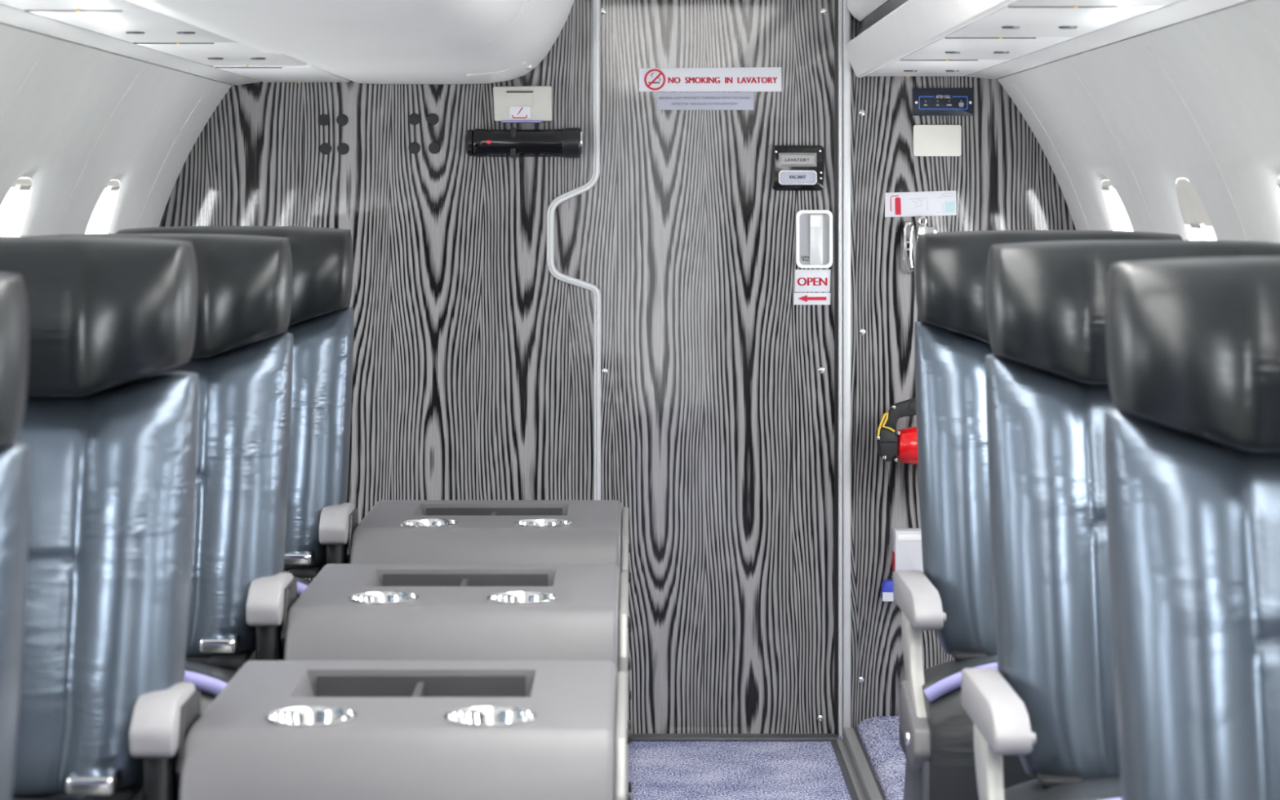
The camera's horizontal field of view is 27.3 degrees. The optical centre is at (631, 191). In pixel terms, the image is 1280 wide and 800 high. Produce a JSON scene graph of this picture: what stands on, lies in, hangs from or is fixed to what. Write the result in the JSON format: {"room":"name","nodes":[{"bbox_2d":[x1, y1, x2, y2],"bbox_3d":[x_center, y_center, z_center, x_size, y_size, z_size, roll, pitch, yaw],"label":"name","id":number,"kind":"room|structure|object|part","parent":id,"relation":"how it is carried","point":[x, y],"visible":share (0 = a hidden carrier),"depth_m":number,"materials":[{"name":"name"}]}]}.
{"room":"aircraft cabin","nodes":[
{"label":"aircraft cabin","id":0,"kind":"room"},
{"bbox_2d":[0,22,231,235],"bbox_3d":[-0.937,0.480,1.380,0.413,1.496,8.760,0,0,0],"label":"wall","id":1,"kind":"structure","parent":0,"point":[76,119],"depth_m":4.66,"materials":[{"name":"white plastic"}]},
{"bbox_2d":[11,177,31,190],"bbox_3d":[-1.049,0.155,4.370,0.093,0.359,0.268,0,0,0],"label":"window shade","id":2,"kind":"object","parent":1,"relation":"in","point":[21,184],"depth_m":4.36,"materials":[{"name":"beige plastic"}]},
{"bbox_2d":[105,179,119,190],"bbox_3d":[-1.049,0.155,5.130,0.093,0.359,0.268,0,0,0],"label":"window shade","id":3,"kind":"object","parent":1,"relation":"in","point":[113,184],"depth_m":5.12,"materials":[{"name":"beige plastic"}]},
{"bbox_2d":[0,3,260,85],"bbox_3d":[-0.837,-0.242,1.379,0.054,0.019,8.758,0,0,0],"label":"trim","id":4,"kind":"structure","parent":1,"relation":"attached to","point":[9,15],"depth_m":4.21,"materials":[{"name":"white plastic"}]},
{"bbox_2d":[159,0,1075,728],"bbox_3d":[-0.033,0.330,5.775,2.160,1.707,0.030,0,0,0],"label":"wall","id":5,"kind":"structure","parent":0,"point":[473,363],"depth_m":5.76,"materials":[{"name":"grey laminate"}]},
{"bbox_2d":[318,114,329,125],"bbox_3d":[-0.672,-0.157,5.758,0.026,0.026,0.004,0,0,0],"label":"plug","id":6,"kind":"object","parent":5,"relation":"attached to","point":[323,119],"visible":1,"depth_m":5.76,"materials":[{"name":"grey plastic"}]},
{"bbox_2d":[320,142,331,154],"bbox_3d":[-0.668,-0.094,5.758,0.026,0.026,0.004,0,0,0],"label":"plug","id":7,"kind":"object","parent":5,"relation":"attached to","point":[325,148],"visible":1,"depth_m":5.76,"materials":[{"name":"grey plastic"}]},
{"bbox_2d":[336,114,348,125],"bbox_3d":[-0.632,-0.157,5.758,0.026,0.026,0.004,0,0,0],"label":"plug","id":8,"kind":"object","parent":5,"relation":"attached to","point":[342,119],"visible":1,"depth_m":5.76,"materials":[{"name":"grey plastic"}]},
{"bbox_2d":[337,142,349,154],"bbox_3d":[-0.630,-0.094,5.758,0.026,0.026,0.004,0,0,0],"label":"plug","id":9,"kind":"object","parent":5,"relation":"attached to","point":[343,148],"visible":1,"depth_m":5.76,"materials":[{"name":"grey plastic"}]},
{"bbox_2d":[408,142,420,153],"bbox_3d":[-0.475,-0.096,5.758,0.026,0.026,0.004,0,0,0],"label":"plug","id":10,"kind":"object","parent":5,"relation":"attached to","point":[414,147],"visible":1,"depth_m":5.76,"materials":[{"name":"grey plastic"}]},
{"bbox_2d":[408,113,420,124],"bbox_3d":[-0.475,-0.159,5.758,0.026,0.026,0.004,0,0,0],"label":"plug","id":11,"kind":"object","parent":5,"relation":"attached to","point":[414,118],"visible":1,"depth_m":5.76,"materials":[{"name":"grey plastic"}]},
{"bbox_2d":[426,113,438,124],"bbox_3d":[-0.435,-0.159,5.758,0.026,0.026,0.004,0,0,0],"label":"plug","id":12,"kind":"object","parent":5,"relation":"attached to","point":[433,118],"visible":1,"depth_m":5.76,"materials":[{"name":"grey plastic"}]},
{"bbox_2d":[428,142,439,153],"bbox_3d":[-0.431,-0.096,5.758,0.026,0.026,0.004,0,0,0],"label":"plug","id":13,"kind":"object","parent":5,"relation":"attached to","point":[433,148],"visible":1,"depth_m":5.76,"materials":[{"name":"grey plastic"}]},
{"bbox_2d":[493,85,552,123],"bbox_3d":[-0.237,-0.191,5.741,0.129,0.080,0.038,0,0,0],"label":"wall holder","id":14,"kind":"object","parent":5,"relation":"attached to","point":[531,104],"visible":1,"depth_m":5.72,"materials":[{"name":"beige plastic"}]},
{"bbox_2d":[464,127,582,158],"bbox_3d":[-0.235,-0.106,5.725,0.253,0.066,0.070,0,0,0],"label":"flashlight","id":15,"kind":"object","parent":5,"relation":"attached to","point":[567,142],"visible":1,"depth_m":5.70,"materials":[{"name":"black plastic"}]},
{"bbox_2d":[546,0,600,500],"bbox_3d":[-0.127,0.330,5.755,0.119,1.707,0.010,0,0,0],"label":"trim","id":16,"kind":"structure","parent":5,"relation":"attached to","point":[592,182],"depth_m":5.75,"materials":[{"name":"paint"}]},
{"bbox_2d":[554,0,834,733],"bbox_3d":[0.132,0.330,5.775,0.619,1.707,0.030,0,0,0],"label":"door","id":17,"kind":"structure","parent":5,"relation":"in","point":[717,407],"depth_m":5.76,"materials":[{"name":"grey laminate"}]},
{"bbox_2d":[600,8,606,13],"bbox_3d":[-0.063,-0.395,5.758,0.014,0.014,0.003,0,0,0],"label":"screw","id":18,"kind":"object","parent":17,"relation":"attached to","point":[602,11],"visible":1,"depth_m":5.76,"materials":[{"name":"silver metal"}]},
{"bbox_2d":[601,368,608,373],"bbox_3d":[-0.059,0.391,5.758,0.014,0.014,0.003,0,0,0],"label":"screw","id":19,"kind":"object","parent":17,"relation":"attached to","point":[604,371],"visible":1,"depth_m":5.76,"materials":[{"name":"silver metal"}]},
{"bbox_2d":[657,92,753,110],"bbox_3d":[0.160,-0.198,5.759,0.211,0.039,0.002,0,0,0],"label":"sign","id":20,"kind":"object","parent":17,"relation":"attached to","point":[665,100],"visible":1,"depth_m":5.76,"materials":[{"name":"white plastic"}]},
{"bbox_2d":[639,66,781,91],"bbox_3d":[0.171,-0.246,5.759,0.311,0.053,0.003,0,0,0],"label":"sign","id":21,"kind":"object","parent":17,"relation":"attached to","point":[762,78],"visible":1,"depth_m":5.76,"materials":[{"name":"white plastic"}]},
{"bbox_2d":[772,145,824,191],"bbox_3d":[0.362,-0.052,5.751,0.114,0.099,0.017,0,0,0],"label":"indicator","id":22,"kind":"object","parent":17,"relation":"attached to","point":[794,167],"visible":1,"depth_m":5.75,"materials":[{"name":"black plastic"}]},
{"bbox_2d":[793,293,831,304],"bbox_3d":[0.393,0.233,5.759,0.081,0.026,0.002,0,0,0],"label":"sign","id":23,"kind":"object","parent":17,"relation":"attached to","point":[798,298],"visible":1,"depth_m":5.76,"materials":[{"name":"white plastic"}]},
{"bbox_2d":[795,269,831,292],"bbox_3d":[0.395,0.194,5.759,0.078,0.049,0.002,0,0,0],"label":"sign","id":24,"kind":"object","parent":17,"relation":"attached to","point":[806,280],"visible":1,"depth_m":5.76,"materials":[{"name":"white plastic"}]},
{"bbox_2d":[795,209,832,267],"bbox_3d":[0.398,0.102,5.755,0.079,0.126,0.011,0,0,0],"label":"door handle","id":25,"kind":"object","parent":17,"relation":"attached to","point":[814,228],"depth_m":5.75,"materials":[{"name":"paint"}]},
{"bbox_2d":[817,715,822,721],"bbox_3d":[0.410,1.149,5.758,0.014,0.014,0.003,0,0,0],"label":"screw","id":26,"kind":"object","parent":17,"relation":"attached to","point":[820,717],"visible":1,"depth_m":5.76,"materials":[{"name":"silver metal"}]},
{"bbox_2d":[818,367,824,373],"bbox_3d":[0.414,0.389,5.758,0.014,0.014,0.003,0,0,0],"label":"screw","id":27,"kind":"object","parent":17,"relation":"attached to","point":[821,370],"visible":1,"depth_m":5.76,"materials":[{"name":"silver metal"}]},
{"bbox_2d":[821,8,826,14],"bbox_3d":[0.419,-0.395,5.758,0.014,0.014,0.003,0,0,0],"label":"screw","id":28,"kind":"object","parent":17,"relation":"attached to","point":[824,11],"visible":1,"depth_m":5.76,"materials":[{"name":"silver metal"}]},
{"bbox_2d":[631,733,839,741],"bbox_3d":[0.210,1.179,5.715,0.473,0.008,0.066,0,0,0],"label":"trim","id":29,"kind":"structure","parent":5,"relation":"attached to","point":[634,737],"depth_m":5.69,"materials":[{"name":"metal"}]},
{"bbox_2d":[834,0,838,734],"bbox_3d":[0.446,0.330,5.758,0.008,1.707,0.004,0,0,0],"label":"trim","id":30,"kind":"structure","parent":5,"relation":"attached to","point":[836,2],"depth_m":5.76,"materials":[{"name":"black plastic"}]},
{"bbox_2d":[838,0,850,735],"bbox_3d":[0.463,0.330,5.747,0.026,1.707,0.026,0,0,0],"label":"trim","id":31,"kind":"structure","parent":5,"relation":"attached to","point":[844,14],"depth_m":5.74,"materials":[{"name":"paint"}]},
{"bbox_2d":[831,727,885,799],"bbox_3d":[0.459,1.170,1.353,0.038,0.026,8.705,0,0,0],"label":"trim","id":32,"kind":"structure","parent":5,"relation":"attached to","point":[864,784],"depth_m":5.35,"materials":[{"name":"silver metal"}]},
{"bbox_2d":[857,676,863,683],"bbox_3d":[0.499,1.065,5.758,0.014,0.014,0.003,0,0,0],"label":"screw","id":33,"kind":"object","parent":5,"relation":"attached to","point":[860,679],"visible":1,"depth_m":5.76,"materials":[{"name":"silver metal"}]},
{"bbox_2d":[858,109,864,115],"bbox_3d":[0.501,-0.173,5.758,0.014,0.014,0.003,0,0,0],"label":"screw","id":34,"kind":"object","parent":5,"relation":"attached to","point":[861,113],"visible":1,"depth_m":5.76,"materials":[{"name":"silver metal"}]},
{"bbox_2d":[859,328,865,335],"bbox_3d":[0.503,0.305,5.758,0.014,0.014,0.003,0,0,0],"label":"screw","id":35,"kind":"object","parent":5,"relation":"attached to","point":[862,331],"visible":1,"depth_m":5.76,"materials":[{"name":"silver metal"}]},
{"bbox_2d":[880,578,894,601],"bbox_3d":[0.555,0.864,5.734,0.027,0.042,0.052,0,0,0],"label":"container","id":36,"kind":"object","parent":5,"relation":"attached to","point":[887,584],"visible":0.95,"depth_m":5.71,"materials":[{"name":"plastic"}]},
{"bbox_2d":[875,397,918,464],"bbox_3d":[0.689,0.525,5.702,0.330,0.171,0.116,0,0,0],"label":"fire extinguisher","id":37,"kind":"object","parent":5,"relation":"attached to","point":[902,443],"visible":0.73,"depth_m":5.66,"materials":[{"name":"red paint"}]},
{"bbox_3d":[0.585,0.475,5.685,0.094,0.070,0.036,0,0,0],"label":"handle","id":38,"kind":"part","parent":37,"relation":"part of","materials":[{"name":"grey rubber"}]},
{"bbox_2d":[892,528,923,580],"bbox_3d":[0.603,0.798,5.732,0.072,0.131,0.056,0,0,0],"label":"dispenser box","id":39,"kind":"object","parent":5,"relation":"attached to","point":[907,553],"visible":0.51,"depth_m":5.71,"materials":[{"name":"white plastic"}]},
{"bbox_3d":[0.604,0.747,5.707,0.059,0.014,0.006,0,0,0],"label":"lid","id":40,"kind":"part","parent":39,"relation":"part of","materials":[{"name":"white plastic"}]},
{"bbox_2d":[902,216,937,274],"bbox_3d":[0.628,0.118,5.753,0.075,0.130,0.017,0,0,-5],"label":"wall bracket","id":41,"kind":"object","parent":5,"relation":"attached to","point":[922,228],"visible":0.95,"depth_m":5.75,"materials":[{"name":"silver metal"}]},
{"bbox_3d":[0.602,0.122,5.751,0.024,0.116,0.017,0,0,0],"label":"wire frame","id":42,"kind":"part","parent":41,"relation":"part of","materials":[{"name":"silver metal"}]},
{"bbox_3d":[0.643,0.126,5.757,0.044,0.115,0.006,0,0,0],"label":"plate","id":43,"kind":"part","parent":41,"relation":"part of","materials":[{"name":"silver metal"}]},
{"bbox_2d":[884,191,956,217],"bbox_3d":[0.630,0.026,5.759,0.156,0.058,0.002,0,0,0],"label":"sign","id":44,"kind":"object","parent":5,"relation":"attached to","point":[930,203],"visible":1,"depth_m":5.76,"materials":[{"name":"white plastic"}]},
{"bbox_2d":[913,124,961,155],"bbox_3d":[0.666,-0.112,5.757,0.104,0.069,0.006,0,0,0],"label":"blank cover plate","id":45,"kind":"object","parent":5,"relation":"attached to","point":[928,140],"visible":1,"depth_m":5.75,"materials":[{"name":"beige plastic"}]},
{"bbox_2d":[912,88,973,115],"bbox_3d":[0.678,-0.196,5.755,0.132,0.059,0.010,0,0,0],"label":"panel","id":46,"kind":"object","parent":5,"relation":"attached to","point":[926,101],"visible":1,"depth_m":5.75,"materials":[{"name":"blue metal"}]},
{"bbox_2d":[0,0,1249,84],"bbox_3d":[-0.038,-0.473,1.380,1.762,0.478,8.760,0,0,0],"label":"ceiling","id":47,"kind":"structure","parent":0,"point":[1248,0],"depth_m":4.29,"materials":[{"name":"white plastic"}]},
{"bbox_2d":[0,0,151,11],"bbox_3d":[-0.709,-0.248,3.092,0.189,0.023,0.756,0,0,0],"label":"panel","id":48,"kind":"object","parent":47,"relation":"attached to","point":[77,5],"visible":0.72,"depth_m":3.38,"materials":[{"name":"plastic"}]},
{"bbox_2d":[22,9,237,44],"bbox_3d":[-0.709,-0.248,3.852,0.189,0.023,0.756,0,0,0],"label":"panel","id":49,"kind":"object","parent":47,"relation":"attached to","point":[129,25],"visible":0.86,"depth_m":3.78,"materials":[{"name":"plastic"}]},
{"bbox_2d":[125,31,145,34],"bbox_3d":[-0.743,-0.240,3.950,0.030,0.006,0.030,0,0,0],"label":"air vent","id":50,"kind":"object","parent":49,"relation":"attached to","point":[127,33],"depth_m":3.94,"materials":[{"name":"metal"}]},
{"bbox_2d":[176,31,195,34],"bbox_3d":[-0.667,-0.240,3.950,0.030,0.006,0.030,0,0,0],"label":"air vent","id":51,"kind":"object","parent":49,"relation":"attached to","point":[178,33],"depth_m":3.94,"materials":[{"name":"metal"}]},
{"bbox_2d":[132,42,306,66],"bbox_3d":[-0.709,-0.248,4.612,0.189,0.023,0.756,0,0,0],"label":"panel","id":52,"kind":"object","parent":47,"relation":"attached to","point":[205,53],"visible":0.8,"depth_m":4.58,"materials":[{"name":"plastic"}]},
{"bbox_2d":[207,57,223,59],"bbox_3d":[-0.743,-0.240,4.710,0.030,0.006,0.030,0,0,0],"label":"air vent","id":53,"kind":"object","parent":52,"relation":"attached to","point":[209,58],"depth_m":4.70,"materials":[{"name":"metal"}]},
{"bbox_2d":[249,57,266,59],"bbox_3d":[-0.667,-0.240,4.710,0.030,0.006,0.030,0,0,0],"label":"air vent","id":54,"kind":"object","parent":52,"relation":"attached to","point":[251,58],"depth_m":4.70,"materials":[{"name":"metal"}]},
{"bbox_2d":[213,63,350,83],"bbox_3d":[-0.709,-0.248,5.409,0.189,0.023,0.698,0,0,0],"label":"panel","id":55,"kind":"object","parent":47,"relation":"attached to","point":[308,73],"visible":0.66,"depth_m":5.34,"materials":[{"name":"white plastic"}]},
{"bbox_2d":[127,0,527,54],"bbox_3d":[-0.360,-0.435,3.650,0.498,0.420,1.500,0,0,0],"label":"bin","id":56,"kind":"object","parent":47,"relation":"attached to","point":[348,27],"visible":1,"depth_m":3.62,"materials":[{"name":"white plastic"}]},
{"bbox_2d":[284,0,573,84],"bbox_3d":[-0.360,-0.444,5.083,0.498,0.422,1.350,0,0,0],"label":"bin","id":57,"kind":"object","parent":47,"relation":"attached to","point":[522,46],"visible":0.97,"depth_m":5.04,"materials":[{"name":"white plastic"}]},
{"bbox_2d":[844,0,1016,77],"bbox_3d":[0.536,-0.375,4.317,0.149,0.255,2.835,0,0,0],"label":"locker","id":58,"kind":"object","parent":47,"relation":"attached to","point":[889,31],"visible":0.93,"depth_m":4.67,"materials":[{"name":"white plastic"}]},
{"bbox_3d":[0.536,-0.436,4.312,0.143,0.133,2.825,0,0,0],"label":"locker door","id":59,"kind":"part","parent":58,"relation":"part of","materials":[{"name":"white plastic"}]},
{"bbox_2d":[866,59,1010,77],"bbox_3d":[0.613,-0.259,5.362,0.216,0.023,0.716,0,0,0],"label":"panel","id":60,"kind":"object","parent":47,"relation":"attached to","point":[899,68],"visible":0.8,"depth_m":5.34,"materials":[{"name":"plastic"}]},
{"bbox_2d":[903,70,917,71],"bbox_3d":[0.574,-0.251,5.440,0.030,0.006,0.030,0,0,0],"label":"air vent","id":61,"kind":"object","parent":60,"relation":"attached to","point":[904,70],"depth_m":5.43,"materials":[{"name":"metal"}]},
{"bbox_2d":[945,70,959,71],"bbox_3d":[0.660,-0.251,5.440,0.030,0.006,0.030,0,0,0],"label":"air vent","id":62,"kind":"object","parent":60,"relation":"attached to","point":[945,70],"depth_m":5.43,"materials":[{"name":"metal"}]},
{"bbox_2d":[898,36,1073,61],"bbox_3d":[0.613,-0.259,4.642,0.216,0.023,0.716,0,0,0],"label":"panel","id":63,"kind":"object","parent":47,"relation":"attached to","point":[944,48],"visible":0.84,"depth_m":4.61,"materials":[{"name":"plastic"}]},
{"bbox_2d":[945,51,960,53],"bbox_3d":[0.574,-0.251,4.720,0.030,0.006,0.030,0,0,0],"label":"air vent","id":64,"kind":"object","parent":63,"relation":"attached to","point":[947,52],"depth_m":4.71,"materials":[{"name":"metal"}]},
{"bbox_2d":[993,51,1009,53],"bbox_3d":[0.660,-0.251,4.720,0.030,0.006,0.030,0,0,0],"label":"air vent","id":65,"kind":"object","parent":63,"relation":"attached to","point":[995,52],"depth_m":4.71,"materials":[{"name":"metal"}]},
{"bbox_2d":[944,4,1164,39],"bbox_3d":[0.613,-0.259,3.922,0.216,0.023,0.716,0,0,0],"label":"panel","id":66,"kind":"object","parent":47,"relation":"attached to","point":[1007,21],"visible":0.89,"depth_m":3.88,"materials":[{"name":"plastic"}]},
{"bbox_2d":[1001,26,1020,28],"bbox_3d":[0.574,-0.251,4.000,0.030,0.006,0.030,0,0,0],"label":"air vent","id":67,"kind":"object","parent":66,"relation":"attached to","point":[1002,27],"depth_m":3.99,"materials":[{"name":"metal"}]},
{"bbox_2d":[1058,26,1077,28],"bbox_3d":[0.660,-0.251,4.000,0.030,0.006,0.030,0,0,0],"label":"air vent","id":68,"kind":"object","parent":66,"relation":"attached to","point":[1060,27],"depth_m":3.99,"materials":[{"name":"metal"}]},
{"bbox_2d":[1007,0,1181,7],"bbox_3d":[0.613,-0.259,3.202,0.216,0.023,0.716,0,0,0],"label":"panel","id":69,"kind":"object","parent":47,"relation":"attached to","point":[1018,2],"visible":0.9,"depth_m":3.50,"materials":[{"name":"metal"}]},
{"bbox_2d":[628,733,851,799],"bbox_3d":[0.241,1.208,1.380,0.522,0.050,8.760,0,0,0],"label":"floor","id":70,"kind":"structure","parent":0,"point":[658,770],"depth_m":5.39,"materials":[{"name":"blue carpet"}]},
{"bbox_2d":[855,715,906,799],"bbox_3d":[0.744,1.163,1.380,0.513,0.040,8.760,0,0,0],"label":"floor","id":71,"kind":"structure","parent":0,"point":[879,736],"depth_m":5.42,"materials":[{"name":"blue carpet"}]},
{"bbox_2d":[893,230,1182,799],"bbox_3d":[0.596,0.600,3.762,0.450,1.086,0.535,0,0,0],"label":"passenger seat","id":72,"kind":"object","parent":71,"relation":"on","point":[953,597],"visible":0.41,"depth_m":3.82,"materials":[{"name":"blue leather"}]},
{"bbox_3d":[0.401,0.928,3.690,0.024,0.390,0.299,0,0,0],"label":"frame","id":73,"kind":"part","parent":72,"relation":"part of","materials":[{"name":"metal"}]},
{"bbox_3d":[0.405,0.577,3.743,0.040,0.052,0.294,0,0,0],"label":"armrest","id":74,"kind":"part","parent":72,"relation":"part of","materials":[{"name":"grey plastic"}]},
{"bbox_3d":[0.621,0.438,3.887,0.396,0.490,0.213,0,0,0],"label":"backrest","id":75,"kind":"part","parent":72,"relation":"part of","materials":[{"name":"blue leather"}]},
{"bbox_2d":[899,654,1036,799],"bbox_3d":[0.599,0.726,3.721,0.400,0.195,0.442,0,0,0],"label":"seat cushion","id":76,"kind":"object","parent":72,"relation":"on","point":[944,769],"depth_m":3.53,"materials":[{"name":"black leather"}]},
{"bbox_2d":[961,240,1279,799],"bbox_3d":[0.596,0.600,2.962,0.450,1.086,0.535,0,0,0],"label":"passenger seat","id":77,"kind":"object","parent":71,"relation":"on","point":[1050,703],"visible":0.47,"depth_m":3.04,"materials":[{"name":"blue leather"}]},
{"bbox_3d":[0.405,0.577,2.943,0.040,0.052,0.294,0,0,0],"label":"armrest","id":78,"kind":"part","parent":77,"relation":"part of","materials":[{"name":"grey plastic"}]},
{"bbox_3d":[0.621,0.438,3.087,0.396,0.490,0.213,0,0,0],"label":"backrest","id":79,"kind":"part","parent":77,"relation":"part of","materials":[{"name":"blue leather"}]},
{"bbox_2d":[1004,777,1121,799],"bbox_3d":[0.599,0.726,2.921,0.400,0.195,0.442,0,0,0],"label":"seat cushion","id":80,"kind":"object","parent":77,"relation":"on","point":[1042,788],"depth_m":2.92,"materials":[{"name":"black leather"}]},
{"bbox_2d":[1103,256,1279,799],"bbox_3d":[0.596,0.600,2.162,0.450,1.086,0.535,0,0,0],"label":"passenger seat","id":81,"kind":"object","parent":71,"relation":"on","point":[1192,437],"visible":1,"depth_m":2.25,"materials":[{"name":"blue leather"}]},
{"bbox_2d":[997,0,1279,242],"bbox_3d":[0.871,0.473,1.380,0.413,1.510,8.760,0,0,0],"label":"wall","id":82,"kind":"structure","parent":0,"point":[1196,100],"depth_m":4.30,"materials":[{"name":"white plastic"}]},
{"bbox_2d":[965,0,1248,79],"bbox_3d":[0.759,-0.255,1.379,0.065,0.019,8.758,0,0,0],"label":"trim","id":83,"kind":"structure","parent":82,"relation":"attached to","point":[1183,10],"depth_m":4.16,"materials":[{"name":"white plastic"}]},
{"bbox_2d":[1101,180,1114,190],"bbox_3d":[0.983,0.155,5.230,0.093,0.359,0.268,0,0,0],"label":"window","id":84,"kind":"structure","parent":82,"relation":"in","point":[1106,184],"depth_m":5.22,"materials":[{"name":"beige plastic"}]},
{"bbox_2d":[1175,177,1212,228],"bbox_3d":[0.985,0.155,4.510,0.090,0.359,0.268,0,0,0],"label":"window","id":85,"kind":"structure","parent":82,"relation":"in","point":[1193,212],"depth_m":4.51,"materials":[{"name":"beige plastic"}]},
{"bbox_2d":[1276,177,1279,190],"bbox_3d":[0.983,0.155,3.790,0.093,0.359,0.268,0,0,0],"label":"window","id":86,"kind":"structure","parent":82,"relation":"in","point":[1278,180],"depth_m":3.84,"materials":[{"name":"beige plastic"}]},
{"bbox_3d":[-0.540,1.183,1.380,1.040,0.060,8.760,0,0,0],"label":"floor","id":87,"kind":"structure","parent":0,"visible":0},
{"bbox_2d":[0,272,31,799],"bbox_3d":[-0.662,0.598,1.841,0.422,1.081,0.528,0,0,0],"label":"passenger seat","id":88,"kind":"object","parent":87,"relation":"on","point":[15,456],"visible":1,"depth_m":2.00,"materials":[{"name":"blue leather"}]},
{"bbox_3d":[-0.665,0.408,1.973,0.396,0.430,0.202,0,0,0],"label":"backrest","id":89,"kind":"part","parent":88,"relation":"part of","materials":[{"name":"blue leather"}]},
{"bbox_2d":[0,235,200,799],"bbox_3d":[-0.662,0.593,2.641,0.422,1.091,0.528,0,0,0],"label":"passenger seat","id":90,"kind":"object","parent":87,"relation":"on","point":[107,710],"visible":0.9,"depth_m":2.73,"materials":[{"name":"blue leather"}]},
{"bbox_2d":[12,795,84,799],"bbox_3d":[-0.665,0.701,2.601,0.400,0.244,0.442,0,0,0],"label":"seat cushion","id":91,"kind":"object","parent":90,"relation":"on","point":[14,797],"depth_m":2.70,"materials":[{"name":"black leather"}]},
{"bbox_3d":[-0.481,0.539,2.708,0.044,0.058,0.144,0,0,0],"label":"armrest","id":92,"kind":"part","parent":90,"relation":"part of","materials":[{"name":"grey plastic"}]},
{"bbox_2d":[39,233,297,799],"bbox_3d":[-0.662,0.598,3.441,0.422,1.081,0.528,0,0,0],"label":"passenger seat","id":93,"kind":"object","parent":87,"relation":"on","point":[242,597],"visible":0.41,"depth_m":3.52,"materials":[{"name":"blue leather"}]},
{"bbox_2d":[133,659,240,799],"bbox_3d":[-0.665,0.701,3.401,0.400,0.244,0.442,0,0,0],"label":"seat cushion","id":94,"kind":"object","parent":93,"relation":"on","point":[210,677],"depth_m":3.25,"materials":[{"name":"black leather"}]},
{"bbox_3d":[-0.665,0.408,3.573,0.396,0.430,0.202,0,0,0],"label":"backrest","id":95,"kind":"part","parent":93,"relation":"part of","materials":[{"name":"blue leather"}]},
{"bbox_3d":[-0.481,0.539,3.508,0.044,0.058,0.144,0,0,0],"label":"armrest","id":96,"kind":"part","parent":93,"relation":"part of","materials":[{"name":"grey plastic"}]},
{"bbox_2d":[115,226,358,661],"bbox_3d":[-0.662,0.598,4.241,0.422,1.081,0.528,0,0,0],"label":"passenger seat","id":97,"kind":"object","parent":87,"relation":"on","point":[321,523],"visible":0.27,"depth_m":4.32,"materials":[{"name":"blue leather"}]},
{"bbox_2d":[186,576,311,661],"bbox_3d":[-0.665,0.701,4.201,0.400,0.244,0.442,0,0,0],"label":"seat cushion","id":98,"kind":"object","parent":97,"relation":"on","point":[302,584],"depth_m":4.01,"materials":[{"name":"black leather"}]},
{"bbox_3d":[-0.665,0.408,4.373,0.396,0.430,0.202,0,0,0],"label":"backrest","id":99,"kind":"part","parent":97,"relation":"part of","materials":[{"name":"blue leather"}]},
{"bbox_3d":[-0.481,0.539,4.308,0.044,0.058,0.144,0,0,0],"label":"armrest","id":100,"kind":"part","parent":97,"relation":"part of","materials":[{"name":"grey plastic"}]},
{"bbox_2d":[178,660,631,799],"bbox_3d":[-0.227,0.849,2.845,0.452,0.613,0.530,0,0,0],"label":"console","id":101,"kind":"object","parent":87,"relation":"on","point":[278,730],"visible":1,"depth_m":2.67,"materials":[{"name":"grey plastic"}]},
{"bbox_3d":[-0.011,0.845,2.875,0.011,0.576,0.470,0,0,0],"label":"plate","id":102,"kind":"part","parent":101,"relation":"part of","materials":[{"name":"silver metal"}]},
{"bbox_2d":[284,564,631,793],"bbox_3d":[-0.227,0.849,3.645,0.452,0.613,0.530,0,0,0],"label":"console","id":103,"kind":"object","parent":87,"relation":"on","point":[347,611],"visible":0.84,"depth_m":3.47,"materials":[{"name":"grey plastic"}]},
{"bbox_3d":[-0.011,0.845,3.675,0.011,0.576,0.470,0,0,0],"label":"plate","id":104,"kind":"part","parent":103,"relation":"part of","materials":[{"name":"silver metal"}]},
{"bbox_2d":[350,500,631,793],"bbox_3d":[-0.227,0.849,4.445,0.452,0.613,0.530,0,0,0],"label":"console","id":105,"kind":"object","parent":87,"relation":"on","point":[392,531],"visible":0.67,"depth_m":4.27,"materials":[{"name":"grey plastic"}]},
{"bbox_3d":[-0.011,0.845,4.475,0.011,0.576,0.470,0,0,0],"label":"plate","id":106,"kind":"part","parent":105,"relation":"part of","materials":[{"name":"silver metal"}]}
]}

